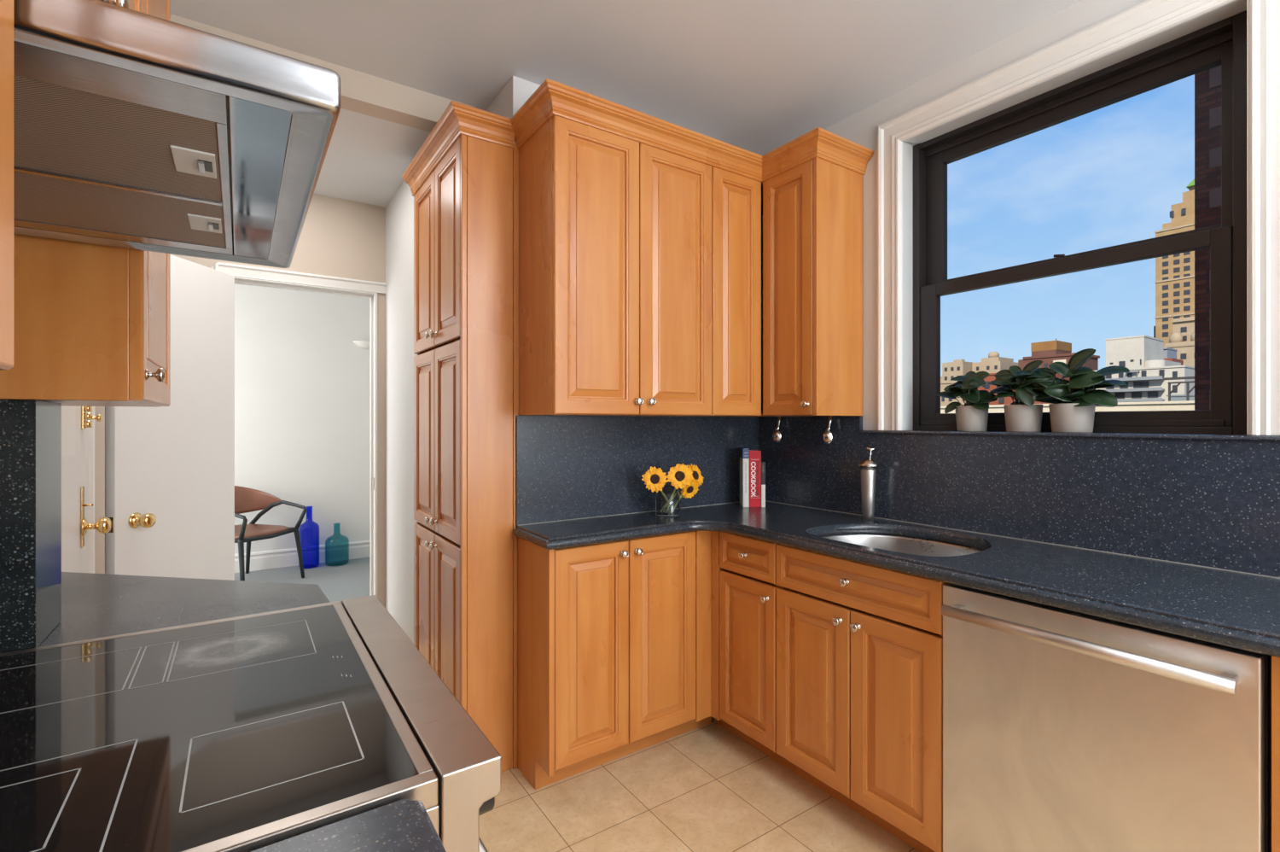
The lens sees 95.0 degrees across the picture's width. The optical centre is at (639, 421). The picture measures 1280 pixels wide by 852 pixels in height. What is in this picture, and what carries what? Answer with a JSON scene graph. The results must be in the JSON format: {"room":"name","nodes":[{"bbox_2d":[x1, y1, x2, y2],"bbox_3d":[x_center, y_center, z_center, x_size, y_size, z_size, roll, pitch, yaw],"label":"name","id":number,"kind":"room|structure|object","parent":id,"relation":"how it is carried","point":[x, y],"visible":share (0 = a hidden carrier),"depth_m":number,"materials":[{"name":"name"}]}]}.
{"room":"kitchen","nodes":[
{"label":"kitchen","id":0,"kind":"room"},
{"bbox_2d":[170,193,385,607],"bbox_3d":[-2.177,-0.046,2.840,4.800,2.713,0.095,0,0,-34],"label":"wall","id":1,"kind":"structure","parent":0,"point":[339,237],"depth_m":3.21,"materials":[{"name":"paint"}]},
{"bbox_2d":[104,254,234,580],"bbox_3d":[-1.985,0.292,2.562,0.112,2.013,0.636,0,0,2],"label":"door","id":2,"kind":"structure","parent":1,"relation":"in","point":[170,470],"depth_m":2.57,"materials":[{"name":"paint"}]},
{"bbox_2d":[210,261,386,608],"bbox_3d":[-1.765,0.268,3.112,0.878,2.084,0.129,0,0,-34],"label":"door frame","id":3,"kind":"structure","parent":1,"relation":"attached to","point":[373,296],"depth_m":3.24,"materials":[{"name":"paint"}]},
{"bbox_2d":[234,283,370,553],"bbox_3d":[-3.684,-0.040,5.053,4.800,2.700,0.100,0,0,-34],"label":"wall","id":4,"kind":"structure","parent":0,"point":[302,381],"depth_m":5.39,"materials":[{"name":"paint"}]},
{"bbox_2d":[234,540,370,572],"bbox_3d":[-3.692,1.230,4.975,4.700,0.161,0.019,0,0,-34],"label":"baseboard","id":5,"kind":"structure","parent":4,"relation":"attached to","point":[315,554],"depth_m":5.40,"materials":[{"name":"paint"}]},
{"bbox_2d":[353,339,370,349],"bbox_3d":[-2.619,-0.747,5.656,0.260,0.085,0.100,0,0,-34],"label":"wall lamp","id":6,"kind":"object","parent":4,"relation":"attached to","point":[364,344],"visible":0.65,"depth_m":5.62,"materials":[{"name":"white"}]},
{"bbox_2d":[170,13,485,132],"bbox_3d":[-1.278,-1.306,2.101,1.454,0.207,0.100,0,0,-34],"label":"beam","id":7,"kind":"structure","parent":0,"point":[363,93],"depth_m":2.24,"materials":[{"name":"paint"}]},
{"bbox_2d":[314,108,430,207],"bbox_3d":[-1.554,-1.303,2.636,1.600,0.200,1.094,0,0,-34],"label":"ceiling","id":8,"kind":"structure","parent":0,"point":[367,157],"depth_m":2.68,"materials":[{"name":"paint"}]},
{"bbox_2d":[385,180,418,643],"bbox_3d":[-0.999,-0.050,2.909,0.275,2.720,1.118,0,0,-34],"label":"wall","id":9,"kind":"structure","parent":0,"point":[399,211],"depth_m":2.97,"materials":[{"name":"paint"}]},
{"bbox_2d":[234,556,919,851],"bbox_3d":[-1.268,1.350,1.737,5.060,0.080,8.500,0,0,-34],"label":"floor","id":10,"kind":"structure","parent":0,"point":[705,788],"depth_m":2.01,"materials":[{"name":"tile"}]},
{"bbox_2d":[0,594,500,851],"bbox_3d":[-0.648,0.837,0.803,0.713,0.906,0.763,0,0,-34],"label":"range cooker","id":11,"kind":"object","parent":10,"relation":"on","point":[248,732],"visible":1,"depth_m":0.71,"materials":[{"name":"glass"}]},
{"bbox_2d":[479,837,488,851],"bbox_3d":[-0.392,0.843,0.978,0.092,0.595,0.755,0,0,-34],"label":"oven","id":12,"kind":"object","parent":11,"relation":"in","point":[482,848],"depth_m":0.78,"materials":[{"name":"metal"}]},
{"bbox_2d":[234,485,307,580],"bbox_3d":[-3.185,0.915,4.744,0.661,0.790,0.572,0,0,16],"label":"armchair","id":13,"kind":"object","parent":10,"relation":"on","point":[247,499],"visible":0.59,"depth_m":4.91,"materials":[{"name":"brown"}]},
{"bbox_2d":[324,523,349,565],"bbox_3d":[-2.787,1.121,5.398,0.200,0.377,0.200,0,0,-34],"label":"glass bottle","id":14,"kind":"object","parent":10,"relation":"on","point":[334,523],"visible":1,"depth_m":5.37,"materials":[{"name":"teal glass"}]},
{"bbox_2d":[401,100,518,772],"bbox_3d":[-0.757,0.097,2.426,0.266,2.426,0.754,0,0,-34],"label":"pantry cabinet","id":15,"kind":"object","parent":10,"relation":"on","point":[462,180],"visible":0.97,"depth_m":2.20,"materials":[{"name":"brown wood"}]},
{"bbox_2d":[517,530,711,789],"bbox_3d":[-0.036,0.871,2.333,0.832,0.879,0.312,0,0,-34],"label":"base cabinet","id":16,"kind":"object","parent":10,"relation":"on","point":[614,637],"visible":0.94,"depth_m":2.15,"materials":[{"name":"brown wood"}]},
{"bbox_2d":[711,530,797,773],"bbox_3d":[0.578,0.871,2.459,0.592,0.879,0.464,0,0,-34],"label":"base cabinet","id":17,"kind":"object","parent":10,"relation":"on","point":[744,585],"visible":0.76,"depth_m":2.25,"materials":[{"name":"brown wood"}]},
{"bbox_2d":[776,543,948,851],"bbox_3d":[0.879,0.871,2.016,0.592,0.879,0.608,0,0,-34],"label":"base cabinet","id":18,"kind":"object","parent":10,"relation":"on","point":[859,645],"visible":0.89,"depth_m":1.82,"materials":[{"name":"brown wood"}]},
{"bbox_2d":[512,500,1279,657],"bbox_3d":[0.815,0.410,1.453,1.294,0.040,2.684,0,0,-34],"label":"countertop","id":19,"kind":"structure","parent":18,"relation":"on","point":[1241,610],"depth_m":1.58,"materials":[{"name":"stone"}]},
{"bbox_2d":[655,487,680,515],"bbox_3d":[0.117,0.333,2.461,0.108,0.114,0.108,0,0,-34],"label":"glass vase","id":20,"kind":"object","parent":19,"relation":"on","point":[679,488],"visible":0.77,"depth_m":2.45,"materials":[{"name":"glass"}]},
{"bbox_2d":[641,465,674,511],"bbox_3d":[0.087,0.279,2.409,0.166,0.198,0.062,0,0,-34],"label":"sunflower","id":21,"kind":"object","parent":20,"relation":"in","point":[654,479],"visible":0.98,"depth_m":2.38,"materials":[{"name":"yellow plant"}]},
{"bbox_2d":[665,463,693,512],"bbox_3d":[0.163,0.274,2.414,0.118,0.206,0.055,0,0,0],"label":"sunflower","id":22,"kind":"object","parent":20,"relation":"in","point":[680,475],"visible":1,"depth_m":2.40,"materials":[{"name":"yellow plant"}]},
{"bbox_2d":[659,463,703,511],"bbox_3d":[0.188,0.279,2.494,0.217,0.200,0.062,0,0,-34],"label":"sunflower","id":23,"kind":"object","parent":20,"relation":"in","point":[696,474],"visible":0.71,"depth_m":2.52,"materials":[{"name":"yellow plant"}]},
{"bbox_2d":[669,479,698,512],"bbox_3d":[0.187,0.309,2.457,0.132,0.138,0.059,0,0,-34],"label":"sunflower","id":24,"kind":"object","parent":20,"relation":"in","point":[689,491],"visible":0.91,"depth_m":2.46,"materials":[{"name":"yellow plant"}]},
{"bbox_2d":[739,447,749,506],"bbox_3d":[0.487,0.256,2.746,0.028,0.268,0.121,0,0,3],"label":"book","id":25,"kind":"object","parent":19,"relation":"on","point":[744,451],"visible":1,"depth_m":2.69,"materials":[{"name":"white paper"}]},
{"bbox_2d":[749,449,761,506],"bbox_3d":[0.529,0.261,2.746,0.054,0.258,0.125,0,0,3],"label":"book","id":26,"kind":"object","parent":19,"relation":"on","point":[754,455],"visible":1,"depth_m":2.68,"materials":[{"name":"red paper"}]},
{"bbox_2d":[761,460,765,506],"bbox_3d":[0.567,0.287,2.740,0.019,0.205,0.116,0,0,3],"label":"book","id":27,"kind":"object","parent":19,"relation":"on","point":[763,463],"visible":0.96,"depth_m":2.68,"materials":[{"name":"white paper"}]},
{"bbox_2d":[857,447,879,519],"bbox_3d":[0.910,0.245,2.334,0.082,0.289,0.082,0,0,-34],"label":"pepper mill","id":28,"kind":"object","parent":19,"relation":"on","point":[868,472],"visible":1,"depth_m":2.32,"materials":[{"name":"silver metal"}]},
{"bbox_2d":[823,533,982,556],"bbox_3d":[0.878,0.521,1.999,0.482,0.180,0.575,0,0,-34],"label":"sink","id":29,"kind":"object","parent":19,"relation":"in","point":[893,543],"visible":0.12,"depth_m":2.20,"materials":[{"name":"metal"}]},
{"bbox_2d":[940,581,1271,851],"bbox_3d":[1.198,0.871,1.487,0.604,0.878,0.622,0,0,-34],"label":"dishwasher","id":30,"kind":"object","parent":10,"relation":"on","point":[1064,730],"visible":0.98,"depth_m":1.32,"materials":[{"name":"metal"}]},
{"bbox_2d":[1271,655,1279,851],"bbox_3d":[1.609,0.871,0.971,0.563,0.879,0.692,0,0,-34],"label":"base cabinet","id":31,"kind":"object","parent":10,"relation":"on","point":[1275,660],"visible":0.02,"depth_m":1.09,"materials":[{"name":"brown wood"}]},
{"bbox_3d":[-1.153,0.869,1.381,0.600,0.882,0.749,0,0,-34],"label":"base cabinet","id":32,"kind":"object","parent":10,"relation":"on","visible":0},
{"bbox_2d":[37,571,330,646],"bbox_3d":[-1.151,0.409,1.407,0.649,0.038,0.797,0,0,-34],"label":"countertop","id":33,"kind":"structure","parent":32,"relation":"on","point":[94,605],"depth_m":1.28,"materials":[{"name":"stone"}]},
{"bbox_2d":[0,399,61,652],"bbox_3d":[-1.161,0.176,1.022,0.190,0.426,0.172,0,0,-34],"label":"backsplash","id":34,"kind":"structure","parent":33,"relation":"on","point":[31,430],"depth_m":1.00,"materials":[{"name":"stone"}]},
{"bbox_3d":[-0.143,0.869,-0.064,0.641,0.882,1.215,0,0,-34],"label":"base cabinet","id":35,"kind":"object","parent":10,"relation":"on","visible":0},
{"bbox_2d":[249,797,446,851],"bbox_3d":[-0.146,0.409,-0.072,0.636,0.038,1.246,0,0,-34],"label":"countertop","id":36,"kind":"structure","parent":35,"relation":"on","point":[404,824],"depth_m":0.55,"materials":[{"name":"stone"}]},
{"bbox_2d":[485,75,758,528],"bbox_3d":[0.099,-0.050,2.797,1.606,2.720,0.300,0,0,-34],"label":"wall","id":37,"kind":"structure","parent":0,"point":[517,90],"depth_m":2.26,"materials":[{"name":"paint"}]},
{"bbox_2d":[515,415,758,524],"bbox_3d":[0.060,0.183,2.577,1.278,0.412,0.020,0,0,-34],"label":"backsplash","id":38,"kind":"structure","parent":37,"relation":"attached to","point":[567,467],"depth_m":2.45,"materials":[{"name":"stone"}]},
{"bbox_2d":[510,78,874,416],"bbox_3d":[0.230,-0.570,2.311,1.336,1.091,0.650,0,0,-34],"label":"upper cabinet","id":39,"kind":"object","parent":37,"relation":"attached to","point":[615,199],"visible":1,"depth_m":2.15,"materials":[{"name":"brown wood"}]},
{"bbox_2d":[677,157,863,416],"bbox_3d":[0.529,-0.538,2.546,0.578,1.026,0.600,0,0,-34],"label":"upper cabinet","id":40,"kind":"object","parent":37,"relation":"attached to","point":[811,211],"visible":0.88,"depth_m":2.42,"materials":[{"name":"brown wood"}]},
{"bbox_2d":[772,416,781,442],"bbox_3d":[0.653,0.036,2.778,0.043,0.123,0.029,0,0,-18],"label":"spoon","id":41,"kind":"object","parent":40,"relation":"hanging from","point":[776,435],"visible":1,"depth_m":2.77,"materials":[{"name":"silver metal"}]},
{"bbox_2d":[772,430,781,442],"bbox_3d":[0.648,0.068,2.774,0.044,0.059,0.010,0,0,19],"label":"bowl","id":42,"kind":"object","parent":41,"relation":"on","point":[776,435],"depth_m":2.77,"materials":[{"name":"silver metal"}]},
{"bbox_2d":[822,415,832,443],"bbox_3d":[0.816,0.035,2.538,0.043,0.123,0.029,0,0,-18],"label":"spoon","id":43,"kind":"object","parent":40,"relation":"hanging from","point":[828,435],"visible":1,"depth_m":2.53,"materials":[{"name":"silver metal"}]},
{"bbox_2d":[822,430,832,443],"bbox_3d":[0.811,0.067,2.534,0.044,0.059,0.010,0,0,19],"label":"bowl","id":44,"kind":"object","parent":43,"relation":"on","point":[828,435],"depth_m":2.53,"materials":[{"name":"silver metal"}]},
{"bbox_2d":[517,500,1279,578],"bbox_3d":[0.990,0.389,1.212,1.279,0.002,3.288,0,0,-34],"label":"trim","id":45,"kind":"structure","parent":37,"relation":"attached to","point":[765,500],"depth_m":2.03,"materials":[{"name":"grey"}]},
{"bbox_2d":[859,430,1279,441],"bbox_3d":[1.740,0.041,1.371,0.160,0.014,2.707,0,0,-34],"label":"window sill","id":46,"kind":"structure","parent":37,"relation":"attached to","point":[1133,435],"depth_m":1.77,"materials":[{"name":"stone"}]},
{"bbox_2d":[936,371,997,430],"bbox_3d":[1.208,-0.077,2.163,0.127,0.222,0.223,0,0,-34],"label":"potted plant","id":47,"kind":"object","parent":46,"relation":"on","point":[972,416],"visible":1,"depth_m":2.13,"materials":[{"name":"green plant"}]},
{"bbox_2d":[988,360,1057,431],"bbox_3d":[1.309,-0.087,2.014,0.198,0.242,0.132,0,0,30],"label":"potted plant","id":48,"kind":"object","parent":46,"relation":"on","point":[1021,415],"visible":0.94,"depth_m":1.98,"materials":[{"name":"green plant"}]},
{"bbox_2d":[1024,348,1129,432],"bbox_3d":[1.396,-0.100,1.887,0.146,0.267,0.293,0,0,-34],"label":"potted plant","id":49,"kind":"object","parent":46,"relation":"on","point":[1073,402],"visible":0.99,"depth_m":1.86,"materials":[{"name":"green plant"}]},
{"bbox_2d":[170,0,1080,155],"bbox_3d":[0.682,-1.360,0.650,3.060,0.100,4.506,0,0,-34],"label":"ceiling","id":50,"kind":"structure","parent":0,"point":[754,76],"depth_m":2.04,"materials":[{"name":"paint"}]},
{"bbox_2d":[758,0,1264,435],"bbox_3d":[1.879,-0.050,1.344,0.300,2.720,4.106,0,0,-34],"label":"wall","id":51,"kind":"structure","parent":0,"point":[860,128],"depth_m":2.36,"materials":[{"name":"paint"}]},
{"bbox_2d":[758,416,1279,577],"bbox_3d":[1.527,0.183,1.576,0.020,0.412,3.286,0,0,-34],"label":"backsplash","id":52,"kind":"structure","parent":51,"relation":"attached to","point":[1207,503],"depth_m":1.85,"materials":[{"name":"stone"}]},
{"bbox_2d":[877,0,1279,435],"bbox_3d":[1.351,-0.585,1.947,0.153,1.237,1.162,0,0,-34],"label":"window frame","id":53,"kind":"structure","parent":51,"relation":"attached to","point":[1239,6],"depth_m":1.77,"materials":[{"name":"paint"}]},
{"bbox_2d":[912,10,1246,434],"bbox_3d":[1.450,-0.548,2.054,0.130,1.176,0.978,0,0,-34],"label":"window","id":54,"kind":"structure","parent":51,"relation":"attached to","point":[1223,43],"depth_m":1.87,"materials":[{"name":"brown metal"}]},
{"bbox_3d":[-0.860,-0.050,0.321,0.100,2.720,5.700,0,0,-34],"label":"wall","id":55,"kind":"structure","parent":0,"visible":0},
{"bbox_2d":[0,0,13,370],"bbox_3d":[-0.462,-0.672,0.149,0.364,1.266,0.546,0,0,-34],"label":"upper cabinet","id":56,"kind":"object","parent":55,"relation":"attached to","point":[6,6],"visible":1,"depth_m":0.44,"materials":[{"name":"brown wood"}]},
{"bbox_2d":[0,0,170,407],"bbox_3d":[-1.196,-0.672,1.223,0.360,1.266,0.519,0,0,-34],"label":"upper cabinet","id":57,"kind":"object","parent":55,"relation":"attached to","point":[92,322],"visible":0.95,"depth_m":1.05,"materials":[{"name":"brown wood"}]},
{"bbox_2d":[61,405,110,572],"bbox_3d":[-1.794,0.290,1.872,0.102,2.020,0.675,0,0,-34],"label":"door","id":58,"kind":"structure","parent":55,"relation":"in","point":[75,422],"depth_m":1.96,"materials":[{"name":"paint"}]},
{"bbox_2d":[88,406,104,573],"bbox_3d":[-1.815,0.250,1.861,0.056,2.120,0.860,0,0,-34],"label":"door frame","id":59,"kind":"structure","parent":55,"relation":"attached to","point":[99,426],"depth_m":2.21,"materials":[{"name":"paint"}]},
{"bbox_2d":[101,0,142,12],"bbox_3d":[-0.833,-0.897,0.691,0.360,0.815,0.764,0,0,-34],"label":"upper cabinet","id":60,"kind":"object","parent":55,"relation":"attached to","point":[136,5],"visible":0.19,"depth_m":0.97,"materials":[{"name":"brown wood"}]},
{"bbox_2d":[13,0,341,267],"bbox_3d":[-0.736,-0.401,0.746,0.546,0.176,0.744,0,0,-34],"label":"range hood","id":61,"kind":"object","parent":60,"relation":"attached to","point":[133,129],"visible":1,"depth_m":0.65,"materials":[{"name":"metal"}]},
{"label":"outside","id":62,"kind":"structure","parent":0,"visible":0},
{"bbox_3d":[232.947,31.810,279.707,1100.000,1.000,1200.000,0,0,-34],"label":"ground","id":63,"kind":"structure","parent":62,"visible":0},
{"bbox_2d":[940,381,965,406],"bbox_3d":[67.692,11.560,122.652,10.400,39.500,11.700,0,0,-34],"label":"building","id":64,"kind":"structure","parent":63,"relation":"on","point":[944,401],"depth_m":120.59,"materials":[{"name":"grey"}]},
{"bbox_2d":[940,359,972,382],"bbox_3d":[115.323,4.510,216.874,15.170,53.600,15.400,0,0,-34],"label":"apartment block","id":65,"kind":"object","parent":63,"relation":"on","point":[958,367],"visible":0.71,"depth_m":209.29,"materials":[{"name":"grey"}]},
{"bbox_2d":[971,351,1018,372],"bbox_3d":[126.963,3.260,209.558,14.170,56.100,9.400,0,0,-34],"label":"apartment block","id":66,"kind":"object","parent":63,"relation":"on","point":[993,363],"visible":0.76,"depth_m":205.44,"materials":[{"name":"grey"}]},
{"bbox_2d":[977,372,1069,405],"bbox_3d":[69.193,11.360,104.375,12.500,39.900,13.200,0,0,-34],"label":"brick building","id":67,"kind":"structure","parent":63,"relation":"on","point":[1004,400],"depth_m":103.30,"materials":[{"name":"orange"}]},
{"bbox_2d":[1018,338,1099,370],"bbox_3d":[128.334,3.060,180.060,15.920,56.500,16.100,0,0,-34],"label":"building","id":68,"kind":"structure","parent":63,"relation":"on","point":[1049,352],"depth_m":176.80,"materials":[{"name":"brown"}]},
{"bbox_2d":[940,400,1194,413],"bbox_3d":[32.081,15.250,32.746,30.100,32.120,38.000,0,0,-34],"label":"roof","id":69,"kind":"structure","parent":63,"relation":"on","point":[1183,404],"depth_m":23.71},
{"bbox_2d":[1163,376,1194,401],"bbox_3d":[34.971,-1.290,37.740,0.300,3.200,2.000,0,0,-34],"label":"pergola","id":70,"kind":"object","parent":69,"relation":"on","point":[1188,391],"visible":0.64,"depth_m":37.75,"materials":[{"name":"grey metal"}]},
{"bbox_2d":[1165,394,1194,401],"bbox_3d":[38.641,-0.790,40.967,2.200,2.200,2.400,0,0,-34],"label":"roof unit","id":71,"kind":"structure","parent":69,"relation":"on","point":[1174,397],"depth_m":40.78,"materials":[{"name":"grey metal"}]},
{"bbox_2d":[1105,335,1181,368],"bbox_3d":[105.134,6.960,122.690,12.270,48.700,9.200,0,0,-34],"label":"building","id":72,"kind":"structure","parent":63,"relation":"on","point":[1137,351],"depth_m":120.07,"materials":[{"name":"grey concrete"}]},
{"bbox_2d":[1093,365,1194,401],"bbox_3d":[87.718,10.935,111.550,13.800,40.750,26.400,0,0,-34],"label":"building","id":73,"kind":"structure","parent":63,"relation":"on","point":[1146,383],"depth_m":101.11,"materials":[{"name":"grey concrete"}]},
{"bbox_2d":[1163,347,1183,365],"bbox_3d":[119.307,7.360,133.919,8.000,47.900,5.200,0,0,-34],"label":"rooftop block","id":74,"kind":"object","parent":63,"relation":"on","point":[1170,354],"visible":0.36,"depth_m":131.55,"materials":[{"name":"grey concrete"}]},
{"bbox_2d":[1154,178,1194,366],"bbox_3d":[227.862,-41.690,228.205,66.400,146.000,44.600,0,0,-34],"label":"stone tower","id":75,"kind":"structure","parent":63,"relation":"on","point":[1174,282],"depth_m":241.71,"materials":[{"name":"beige stone"}]},
{"bbox_2d":[1194,64,1221,410],"bbox_3d":[13.076,11.560,5.658,4.015,39.500,10.627,0,0,-34],"label":"brick building","id":76,"kind":"structure","parent":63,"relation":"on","point":[1207,83],"depth_m":8.83,"materials":[{"name":"brown brick"}]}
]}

